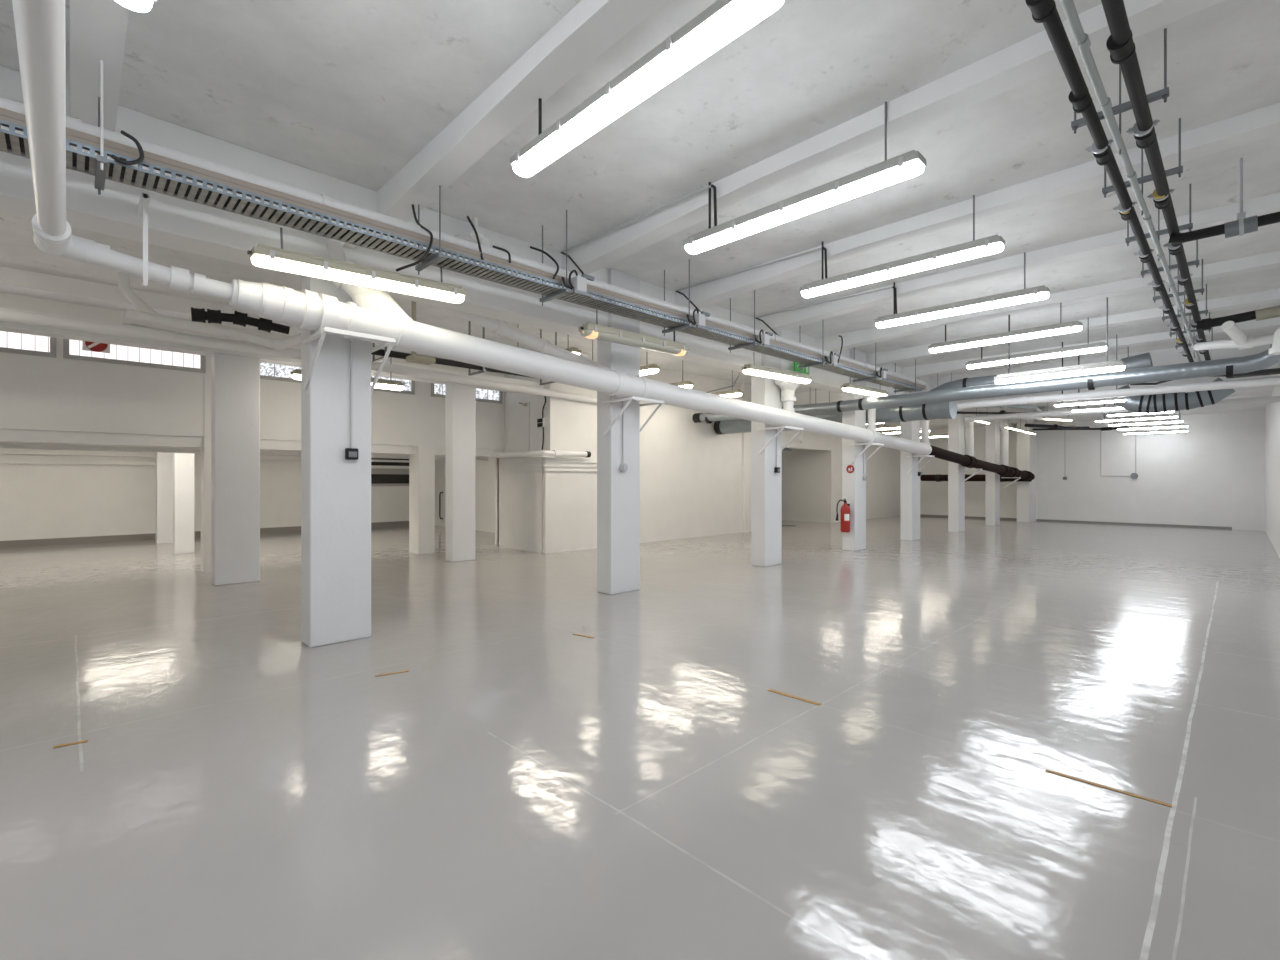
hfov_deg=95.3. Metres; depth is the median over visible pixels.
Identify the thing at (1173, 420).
light
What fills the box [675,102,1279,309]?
beam
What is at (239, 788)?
floor
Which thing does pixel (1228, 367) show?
pipe
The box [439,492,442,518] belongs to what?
handle
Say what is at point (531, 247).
power cord
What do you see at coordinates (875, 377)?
hanger
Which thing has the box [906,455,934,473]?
bracket
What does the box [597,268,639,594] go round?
column
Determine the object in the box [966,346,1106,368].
diffuser
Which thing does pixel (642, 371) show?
diffuser
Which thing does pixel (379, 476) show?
strip window
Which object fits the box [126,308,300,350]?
pipe
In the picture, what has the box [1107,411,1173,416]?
diffuser
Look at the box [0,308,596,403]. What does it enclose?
pipe
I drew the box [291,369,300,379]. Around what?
light
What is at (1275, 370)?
cable bundle
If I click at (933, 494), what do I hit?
wall
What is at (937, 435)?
light
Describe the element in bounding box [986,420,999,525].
column
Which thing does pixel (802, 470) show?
wall
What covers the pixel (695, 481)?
wall
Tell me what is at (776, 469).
outlet
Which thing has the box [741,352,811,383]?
light
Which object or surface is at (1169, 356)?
beam
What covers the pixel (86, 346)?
window sticker
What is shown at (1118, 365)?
light
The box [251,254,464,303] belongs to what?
diffuser
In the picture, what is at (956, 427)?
column
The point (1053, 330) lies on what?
diffuser
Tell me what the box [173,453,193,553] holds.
column
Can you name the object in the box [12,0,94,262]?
pipe
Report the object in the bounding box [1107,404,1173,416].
light
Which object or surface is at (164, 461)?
column
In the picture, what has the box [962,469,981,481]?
bracket
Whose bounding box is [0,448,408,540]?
wall
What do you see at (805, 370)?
exit sign
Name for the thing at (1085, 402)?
diffuser
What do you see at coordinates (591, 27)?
beam
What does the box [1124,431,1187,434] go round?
diffuser
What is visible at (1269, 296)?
beam
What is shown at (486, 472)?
door
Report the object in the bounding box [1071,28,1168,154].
hanger
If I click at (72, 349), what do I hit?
window
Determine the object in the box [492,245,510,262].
power cord
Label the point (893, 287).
conduit
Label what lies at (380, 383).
light
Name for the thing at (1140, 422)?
diffuser
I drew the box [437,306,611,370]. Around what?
pipe
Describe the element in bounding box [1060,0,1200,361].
pipe
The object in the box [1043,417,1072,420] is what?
light
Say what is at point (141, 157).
power cord
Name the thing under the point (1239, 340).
pipe
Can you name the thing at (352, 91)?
ceiling
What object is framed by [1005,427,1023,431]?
diffuser
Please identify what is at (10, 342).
window
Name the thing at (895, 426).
light
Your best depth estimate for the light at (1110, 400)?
9.83 m
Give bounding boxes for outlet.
[345,341,357,459]
[619,397,627,471]
[774,426,779,472]
[862,445,866,479]
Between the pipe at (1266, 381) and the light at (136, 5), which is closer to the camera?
the light at (136, 5)
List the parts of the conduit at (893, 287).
drop cord, drop cord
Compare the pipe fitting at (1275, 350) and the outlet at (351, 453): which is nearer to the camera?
the outlet at (351, 453)
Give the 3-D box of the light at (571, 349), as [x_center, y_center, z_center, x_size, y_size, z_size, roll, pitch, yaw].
[-1.364,-1.990,8.067,0.166,0.820,1.590,0,0,-44]
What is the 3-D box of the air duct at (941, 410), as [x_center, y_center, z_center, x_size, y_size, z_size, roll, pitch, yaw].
[3.643,-1.260,11.944,0.410,0.410,5.118,0,0,-44]
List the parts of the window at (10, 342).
pane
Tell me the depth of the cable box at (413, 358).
7.11 m
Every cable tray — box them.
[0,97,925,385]
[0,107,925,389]
[0,119,920,391]
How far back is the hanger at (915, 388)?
10.86 m
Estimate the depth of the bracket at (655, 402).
6.57 m
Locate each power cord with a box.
[111,130,143,164]
[396,204,432,271]
[467,216,483,259]
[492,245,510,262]
[530,246,558,278]
[838,335,842,362]
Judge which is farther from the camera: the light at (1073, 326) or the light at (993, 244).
the light at (1073, 326)
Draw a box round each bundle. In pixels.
[371,321,556,384]
[1130,368,1279,384]
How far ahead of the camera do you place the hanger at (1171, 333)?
8.17 m
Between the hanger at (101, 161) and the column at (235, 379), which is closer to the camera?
the hanger at (101, 161)
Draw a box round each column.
[156,452,172,543]
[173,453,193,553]
[211,352,259,585]
[301,275,370,646]
[446,382,474,561]
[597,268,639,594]
[751,330,781,566]
[842,349,865,550]
[900,377,919,540]
[948,409,964,531]
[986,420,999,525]
[1017,422,1035,521]
[1232,409,1264,530]
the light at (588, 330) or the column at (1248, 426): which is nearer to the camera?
the light at (588, 330)
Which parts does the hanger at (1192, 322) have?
rod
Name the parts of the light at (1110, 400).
rod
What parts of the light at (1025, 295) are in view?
rod, rod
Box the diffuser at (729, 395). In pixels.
[720,393,741,397]
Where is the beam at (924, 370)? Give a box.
[902,317,1279,377]
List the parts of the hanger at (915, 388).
rod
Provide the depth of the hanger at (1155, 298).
6.51 m
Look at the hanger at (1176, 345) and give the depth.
8.94 m
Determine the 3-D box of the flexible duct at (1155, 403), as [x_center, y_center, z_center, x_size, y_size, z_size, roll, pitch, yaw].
[8.738,-1.372,9.659,0.324,0.515,1.564,0,0,-44]
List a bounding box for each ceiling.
[0,0,1279,392]
[866,386,1273,429]
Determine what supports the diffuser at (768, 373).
attached to the light at (750, 369)
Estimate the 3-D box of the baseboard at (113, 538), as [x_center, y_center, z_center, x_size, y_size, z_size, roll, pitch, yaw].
[-9.976,1.235,13.439,10.500,0.130,0.030,0,0,-44]
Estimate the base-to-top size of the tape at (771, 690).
0.002 m
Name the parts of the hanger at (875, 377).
rod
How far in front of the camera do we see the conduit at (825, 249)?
6.43 m
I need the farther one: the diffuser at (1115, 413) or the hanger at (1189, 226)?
the diffuser at (1115, 413)
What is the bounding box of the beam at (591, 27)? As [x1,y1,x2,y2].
[377,0,667,221]
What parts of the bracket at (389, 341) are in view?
arm, arm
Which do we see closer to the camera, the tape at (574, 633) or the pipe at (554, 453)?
the tape at (574, 633)
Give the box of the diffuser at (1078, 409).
[1072,407,1123,411]
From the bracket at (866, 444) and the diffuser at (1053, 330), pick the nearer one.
the diffuser at (1053, 330)
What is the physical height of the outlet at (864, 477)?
0.706 m
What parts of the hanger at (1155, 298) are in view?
rod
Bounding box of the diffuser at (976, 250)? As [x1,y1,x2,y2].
[801,242,1003,297]
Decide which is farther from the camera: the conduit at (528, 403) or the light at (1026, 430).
the light at (1026, 430)
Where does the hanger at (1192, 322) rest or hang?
hanging from the ceiling at (352, 91)
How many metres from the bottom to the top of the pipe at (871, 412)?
0.794 m
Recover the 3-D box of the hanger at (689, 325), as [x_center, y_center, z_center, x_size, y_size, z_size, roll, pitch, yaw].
[0.406,-2.015,6.483,0.040,0.770,0.410,0,0,-44]
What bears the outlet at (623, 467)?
attached to the column at (618, 492)
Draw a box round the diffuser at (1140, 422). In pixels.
[1108,421,1182,425]
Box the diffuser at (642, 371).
[640,369,658,375]
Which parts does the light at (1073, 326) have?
rod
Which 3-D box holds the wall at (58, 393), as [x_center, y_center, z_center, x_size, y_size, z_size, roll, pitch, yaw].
[-6.048,-0.550,8.378,9.250,3.700,0.400,0,0,-44]
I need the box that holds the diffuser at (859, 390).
[842,387,886,396]
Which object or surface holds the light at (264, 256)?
hanging from the cable tray at (11, 142)
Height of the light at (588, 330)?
0.297 m
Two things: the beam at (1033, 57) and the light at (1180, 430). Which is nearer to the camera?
the beam at (1033, 57)
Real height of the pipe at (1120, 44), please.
0.091 m
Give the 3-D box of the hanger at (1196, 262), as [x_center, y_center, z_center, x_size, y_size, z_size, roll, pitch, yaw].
[5.211,-2.130,5.737,0.253,0.540,0.420,0,0,-44]
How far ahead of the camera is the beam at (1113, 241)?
6.31 m
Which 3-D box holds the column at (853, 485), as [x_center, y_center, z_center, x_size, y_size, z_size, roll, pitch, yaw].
[4.014,-0.550,10.940,0.460,3.700,0.250,0,0,-44]
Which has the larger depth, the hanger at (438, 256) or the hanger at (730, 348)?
the hanger at (730, 348)
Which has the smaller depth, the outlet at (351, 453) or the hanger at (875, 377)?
the outlet at (351, 453)
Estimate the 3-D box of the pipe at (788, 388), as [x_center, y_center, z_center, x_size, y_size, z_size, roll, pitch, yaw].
[2.288,-1.343,8.998,0.557,0.685,0.230,0,0,-44]
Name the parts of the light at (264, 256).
rod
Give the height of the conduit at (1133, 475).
1.514 m
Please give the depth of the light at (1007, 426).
16.15 m
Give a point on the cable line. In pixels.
(1101, 428)
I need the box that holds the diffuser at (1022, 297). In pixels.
[876,292,1048,327]
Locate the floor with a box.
[0,516,1279,959]
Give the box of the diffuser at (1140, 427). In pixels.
[1117,426,1187,429]
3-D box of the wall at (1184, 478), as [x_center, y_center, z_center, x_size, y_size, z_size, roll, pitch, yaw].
[14.447,-0.250,16.981,0.200,3.100,5.085,0,0,-44]
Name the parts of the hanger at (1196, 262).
rod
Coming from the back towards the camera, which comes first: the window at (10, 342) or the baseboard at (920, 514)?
the baseboard at (920, 514)
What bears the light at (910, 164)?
hanging from the ceiling at (352, 91)
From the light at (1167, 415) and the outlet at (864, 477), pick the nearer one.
the outlet at (864, 477)
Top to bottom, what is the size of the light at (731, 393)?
0.820 m
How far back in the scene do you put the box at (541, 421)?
10.57 m
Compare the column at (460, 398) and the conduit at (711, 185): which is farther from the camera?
the column at (460, 398)
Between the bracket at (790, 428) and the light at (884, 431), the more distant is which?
the light at (884, 431)
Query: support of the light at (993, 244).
hanging from the ceiling at (352, 91)
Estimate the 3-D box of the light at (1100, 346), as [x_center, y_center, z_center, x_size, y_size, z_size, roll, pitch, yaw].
[6.153,-2.138,9.187,0.166,0.525,1.910,0,0,-41]
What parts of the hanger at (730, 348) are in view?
rod, rod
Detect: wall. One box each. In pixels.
[0,292,504,572]
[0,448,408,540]
[498,350,596,553]
[542,352,899,542]
[782,449,823,521]
[920,426,1016,517]
[1036,412,1231,526]
[1265,385,1279,557]
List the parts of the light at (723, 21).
rod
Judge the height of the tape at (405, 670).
0.002 m
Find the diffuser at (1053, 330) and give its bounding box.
[929,326,1081,352]
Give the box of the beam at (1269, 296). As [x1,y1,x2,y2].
[866,289,1279,365]
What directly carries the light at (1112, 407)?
hanging from the ceiling at (352, 91)
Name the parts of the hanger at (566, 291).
rod, rod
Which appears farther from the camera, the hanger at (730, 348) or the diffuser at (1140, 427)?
the diffuser at (1140, 427)
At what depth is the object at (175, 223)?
4.37 m
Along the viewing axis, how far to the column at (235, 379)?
7.32 m
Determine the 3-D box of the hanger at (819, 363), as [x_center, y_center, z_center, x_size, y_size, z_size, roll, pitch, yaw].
[2.503,-2.015,8.530,0.040,0.770,0.410,0,0,-44]
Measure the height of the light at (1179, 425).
0.520 m
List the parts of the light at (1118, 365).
rod, rod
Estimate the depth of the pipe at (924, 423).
12.70 m
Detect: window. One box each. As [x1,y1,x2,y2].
[0,331,55,357]
[63,339,205,372]
[260,362,414,394]
[371,458,408,485]
[431,383,502,403]
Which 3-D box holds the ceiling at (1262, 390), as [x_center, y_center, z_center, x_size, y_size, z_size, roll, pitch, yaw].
[10.373,-2.200,15.857,7.800,0.800,9.600,0,0,-44]
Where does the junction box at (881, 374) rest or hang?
attached to the cable tray at (11, 142)
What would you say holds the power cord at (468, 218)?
on the cable tray at (11, 142)
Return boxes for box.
[406,301,435,364]
[537,396,545,449]
[561,270,594,297]
[686,308,709,330]
[753,329,772,348]
[824,351,839,367]
[876,367,888,380]
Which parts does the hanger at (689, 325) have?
rod, rod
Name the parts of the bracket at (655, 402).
arm, arm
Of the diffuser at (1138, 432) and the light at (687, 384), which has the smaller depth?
the light at (687, 384)
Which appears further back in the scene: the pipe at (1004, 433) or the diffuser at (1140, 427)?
the pipe at (1004, 433)
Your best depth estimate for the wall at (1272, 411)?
11.42 m
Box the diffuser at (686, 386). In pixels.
[680,385,692,388]
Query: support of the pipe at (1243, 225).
attached to the wall at (1272, 411)
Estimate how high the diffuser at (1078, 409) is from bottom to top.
0.034 m
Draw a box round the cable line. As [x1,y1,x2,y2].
[1009,425,1127,430]
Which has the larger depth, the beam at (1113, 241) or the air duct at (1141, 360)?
the air duct at (1141, 360)
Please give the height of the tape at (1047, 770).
0.002 m
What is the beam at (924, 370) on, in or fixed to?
attached to the wall at (1272, 411)
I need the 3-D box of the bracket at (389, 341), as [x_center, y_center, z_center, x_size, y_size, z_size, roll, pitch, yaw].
[-2.276,-0.899,4.563,0.512,0.401,0.561,0,0,-44]
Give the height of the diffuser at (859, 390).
0.061 m
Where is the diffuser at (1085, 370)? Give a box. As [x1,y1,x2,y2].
[995,366,1124,383]
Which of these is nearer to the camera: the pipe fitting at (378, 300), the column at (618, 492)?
the pipe fitting at (378, 300)
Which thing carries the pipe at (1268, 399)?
attached to the wall at (1272, 411)
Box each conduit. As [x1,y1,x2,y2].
[527,402,529,450]
[561,184,716,273]
[676,247,826,311]
[755,286,896,335]
[1100,426,1137,478]
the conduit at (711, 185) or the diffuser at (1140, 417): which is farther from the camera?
the diffuser at (1140, 417)
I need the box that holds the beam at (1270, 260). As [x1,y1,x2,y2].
[816,250,1279,351]
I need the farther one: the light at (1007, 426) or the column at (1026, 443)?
the column at (1026, 443)
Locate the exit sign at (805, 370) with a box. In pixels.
[794,362,808,373]
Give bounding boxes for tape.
[53,739,88,748]
[375,670,408,676]
[572,633,594,637]
[768,689,820,704]
[1045,769,1171,807]
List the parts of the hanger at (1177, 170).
rod, rod, rod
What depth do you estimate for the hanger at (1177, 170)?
4.05 m
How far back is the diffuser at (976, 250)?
5.26 m
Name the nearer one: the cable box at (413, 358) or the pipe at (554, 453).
the cable box at (413, 358)
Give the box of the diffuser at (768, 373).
[743,369,810,383]
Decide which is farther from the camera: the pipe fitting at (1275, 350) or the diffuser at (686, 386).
the diffuser at (686, 386)
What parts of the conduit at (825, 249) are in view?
drop cord, drop cord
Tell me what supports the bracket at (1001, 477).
attached to the drain pipe at (968, 461)
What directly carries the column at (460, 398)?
on the floor
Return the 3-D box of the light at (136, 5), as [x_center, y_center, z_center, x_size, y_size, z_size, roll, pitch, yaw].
[-1.426,-2.140,1.690,0.166,0.520,1.870,0,0,-44]
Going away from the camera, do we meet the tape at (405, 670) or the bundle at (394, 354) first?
the tape at (405, 670)
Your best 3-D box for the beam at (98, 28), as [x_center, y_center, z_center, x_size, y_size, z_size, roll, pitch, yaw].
[-1.512,-2.288,1.692,0.200,0.245,5.505,0,0,-44]
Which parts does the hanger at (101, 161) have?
rod, rod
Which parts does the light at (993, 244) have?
rod, rod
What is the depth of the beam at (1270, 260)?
7.48 m
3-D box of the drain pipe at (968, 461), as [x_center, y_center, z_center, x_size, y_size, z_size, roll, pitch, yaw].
[9.022,-0.366,15.143,7.849,0.784,0.318,0,0,-42]
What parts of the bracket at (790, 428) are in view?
arm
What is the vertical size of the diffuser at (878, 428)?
0.043 m
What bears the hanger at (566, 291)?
hanging from the ceiling at (352, 91)
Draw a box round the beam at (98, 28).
[70,0,128,131]
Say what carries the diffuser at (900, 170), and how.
attached to the light at (910, 164)
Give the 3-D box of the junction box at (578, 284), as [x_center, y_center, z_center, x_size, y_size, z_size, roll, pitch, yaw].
[-0.546,-1.768,5.253,0.322,0.225,0.121,0,0,-44]
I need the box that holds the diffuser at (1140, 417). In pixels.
[1095,416,1177,421]
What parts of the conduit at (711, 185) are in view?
drop cord, drop cord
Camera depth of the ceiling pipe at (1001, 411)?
12.62 m
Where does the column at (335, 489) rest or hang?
on the floor
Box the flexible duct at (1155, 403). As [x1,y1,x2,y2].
[1113,377,1235,413]
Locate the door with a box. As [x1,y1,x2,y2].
[435,458,498,544]
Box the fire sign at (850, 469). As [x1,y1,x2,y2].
[846,465,853,472]
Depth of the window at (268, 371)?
8.91 m
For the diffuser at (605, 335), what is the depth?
6.10 m
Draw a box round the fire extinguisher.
[836,499,849,531]
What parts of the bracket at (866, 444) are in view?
arm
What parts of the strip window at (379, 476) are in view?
pane, pane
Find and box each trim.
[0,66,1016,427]
[0,266,543,394]
[0,429,503,460]
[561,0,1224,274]
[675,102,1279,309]
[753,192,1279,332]
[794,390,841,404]
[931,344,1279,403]
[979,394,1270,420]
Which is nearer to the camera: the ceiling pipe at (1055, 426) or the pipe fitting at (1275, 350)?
the pipe fitting at (1275, 350)
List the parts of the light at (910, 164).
rod, rod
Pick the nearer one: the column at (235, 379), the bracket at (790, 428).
the column at (235, 379)
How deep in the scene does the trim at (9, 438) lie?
7.87 m
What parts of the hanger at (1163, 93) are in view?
rod, rod, rod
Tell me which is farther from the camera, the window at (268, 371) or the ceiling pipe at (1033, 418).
the ceiling pipe at (1033, 418)
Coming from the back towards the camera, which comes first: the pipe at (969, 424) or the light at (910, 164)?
the pipe at (969, 424)
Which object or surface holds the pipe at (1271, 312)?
attached to the wall at (1272, 411)
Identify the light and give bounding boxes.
[115,0,157,11]
[247,227,465,303]
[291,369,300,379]
[371,378,404,389]
[510,0,783,176]
[566,335,580,354]
[578,310,689,355]
[592,340,659,375]
[670,360,693,388]
[683,102,925,253]
[711,370,742,397]
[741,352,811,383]
[800,195,1004,297]
[841,377,887,396]
[866,425,899,429]
[875,252,1049,327]
[879,423,930,433]
[920,434,947,437]
[928,303,1082,352]
[966,318,1106,368]
[975,408,990,423]
[994,297,1125,383]
[1004,419,1023,431]
[1024,420,1035,434]
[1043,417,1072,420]
[1054,334,1125,406]
[1071,346,1128,411]
[1095,398,1177,421]
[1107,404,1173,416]
[1108,412,1182,425]
[1117,410,1187,429]
[1123,413,1188,434]
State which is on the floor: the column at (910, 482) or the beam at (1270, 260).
the column at (910, 482)
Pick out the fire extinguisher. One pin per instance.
(845, 509)
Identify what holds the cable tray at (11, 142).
on the hanger at (730, 348)
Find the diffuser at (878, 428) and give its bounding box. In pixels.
[877,427,899,429]
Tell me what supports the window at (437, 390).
in the wall at (58, 393)
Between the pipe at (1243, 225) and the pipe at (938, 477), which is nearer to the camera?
the pipe at (1243, 225)
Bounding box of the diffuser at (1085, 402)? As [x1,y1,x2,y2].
[1054,400,1125,406]
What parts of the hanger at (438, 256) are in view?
rod, rod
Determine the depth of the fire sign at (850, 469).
10.74 m
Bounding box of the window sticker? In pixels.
[82,341,109,352]
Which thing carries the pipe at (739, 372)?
attached to the wall at (695, 481)
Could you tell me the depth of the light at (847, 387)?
9.80 m
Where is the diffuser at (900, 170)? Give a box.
[685,160,923,253]
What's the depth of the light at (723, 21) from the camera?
2.76 m
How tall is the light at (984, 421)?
0.420 m
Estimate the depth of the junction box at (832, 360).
8.51 m
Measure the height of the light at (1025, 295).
0.525 m
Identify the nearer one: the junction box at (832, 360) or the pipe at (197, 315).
the pipe at (197, 315)
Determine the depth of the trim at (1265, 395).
12.65 m
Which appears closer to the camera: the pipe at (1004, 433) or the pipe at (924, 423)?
the pipe at (924, 423)
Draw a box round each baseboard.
[0,521,408,547]
[920,514,1231,528]
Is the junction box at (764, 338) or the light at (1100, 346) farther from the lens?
the light at (1100, 346)
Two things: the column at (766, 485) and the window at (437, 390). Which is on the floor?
the column at (766, 485)
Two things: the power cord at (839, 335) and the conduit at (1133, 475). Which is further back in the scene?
the conduit at (1133, 475)
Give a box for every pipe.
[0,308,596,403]
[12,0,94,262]
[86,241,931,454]
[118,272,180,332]
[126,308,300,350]
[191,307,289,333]
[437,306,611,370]
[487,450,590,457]
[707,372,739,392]
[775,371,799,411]
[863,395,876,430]
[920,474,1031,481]
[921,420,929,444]
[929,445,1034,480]
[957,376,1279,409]
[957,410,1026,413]
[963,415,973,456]
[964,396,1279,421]
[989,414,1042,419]
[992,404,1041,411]
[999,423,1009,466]
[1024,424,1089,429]
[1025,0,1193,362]
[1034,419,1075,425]
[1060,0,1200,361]
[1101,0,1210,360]
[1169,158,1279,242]
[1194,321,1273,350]
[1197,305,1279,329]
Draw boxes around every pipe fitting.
[326,238,408,319]
[1268,328,1279,354]
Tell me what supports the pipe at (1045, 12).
hanging from the hanger at (1163, 93)
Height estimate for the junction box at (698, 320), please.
0.225 m
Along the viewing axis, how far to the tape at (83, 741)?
2.87 m
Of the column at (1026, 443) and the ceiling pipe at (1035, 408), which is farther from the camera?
the column at (1026, 443)
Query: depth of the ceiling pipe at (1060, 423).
15.04 m
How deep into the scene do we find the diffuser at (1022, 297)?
6.52 m
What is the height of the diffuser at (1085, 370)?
0.061 m
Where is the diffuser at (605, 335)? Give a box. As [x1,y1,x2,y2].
[580,330,687,355]
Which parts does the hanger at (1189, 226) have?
rod, rod, rod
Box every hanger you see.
[94,60,106,194]
[137,192,149,286]
[415,185,443,274]
[540,210,569,305]
[662,259,691,335]
[728,290,756,352]
[798,362,824,367]
[852,343,876,383]
[894,359,916,393]
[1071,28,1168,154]
[1102,118,1182,215]
[1125,184,1192,260]
[1141,240,1198,290]
[1153,259,1203,314]
[1162,284,1207,332]
[1169,312,1210,346]
[1175,327,1212,358]
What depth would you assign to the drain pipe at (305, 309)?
4.95 m
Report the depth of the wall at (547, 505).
10.80 m
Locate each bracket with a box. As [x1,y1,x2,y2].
[302,327,395,393]
[602,396,663,435]
[757,426,803,453]
[848,443,883,464]
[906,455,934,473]
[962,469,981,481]
[1001,477,1020,488]
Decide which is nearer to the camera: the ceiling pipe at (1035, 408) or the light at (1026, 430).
the ceiling pipe at (1035, 408)
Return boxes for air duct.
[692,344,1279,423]
[714,401,956,434]
[930,352,1152,390]
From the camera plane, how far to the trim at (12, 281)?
7.14 m

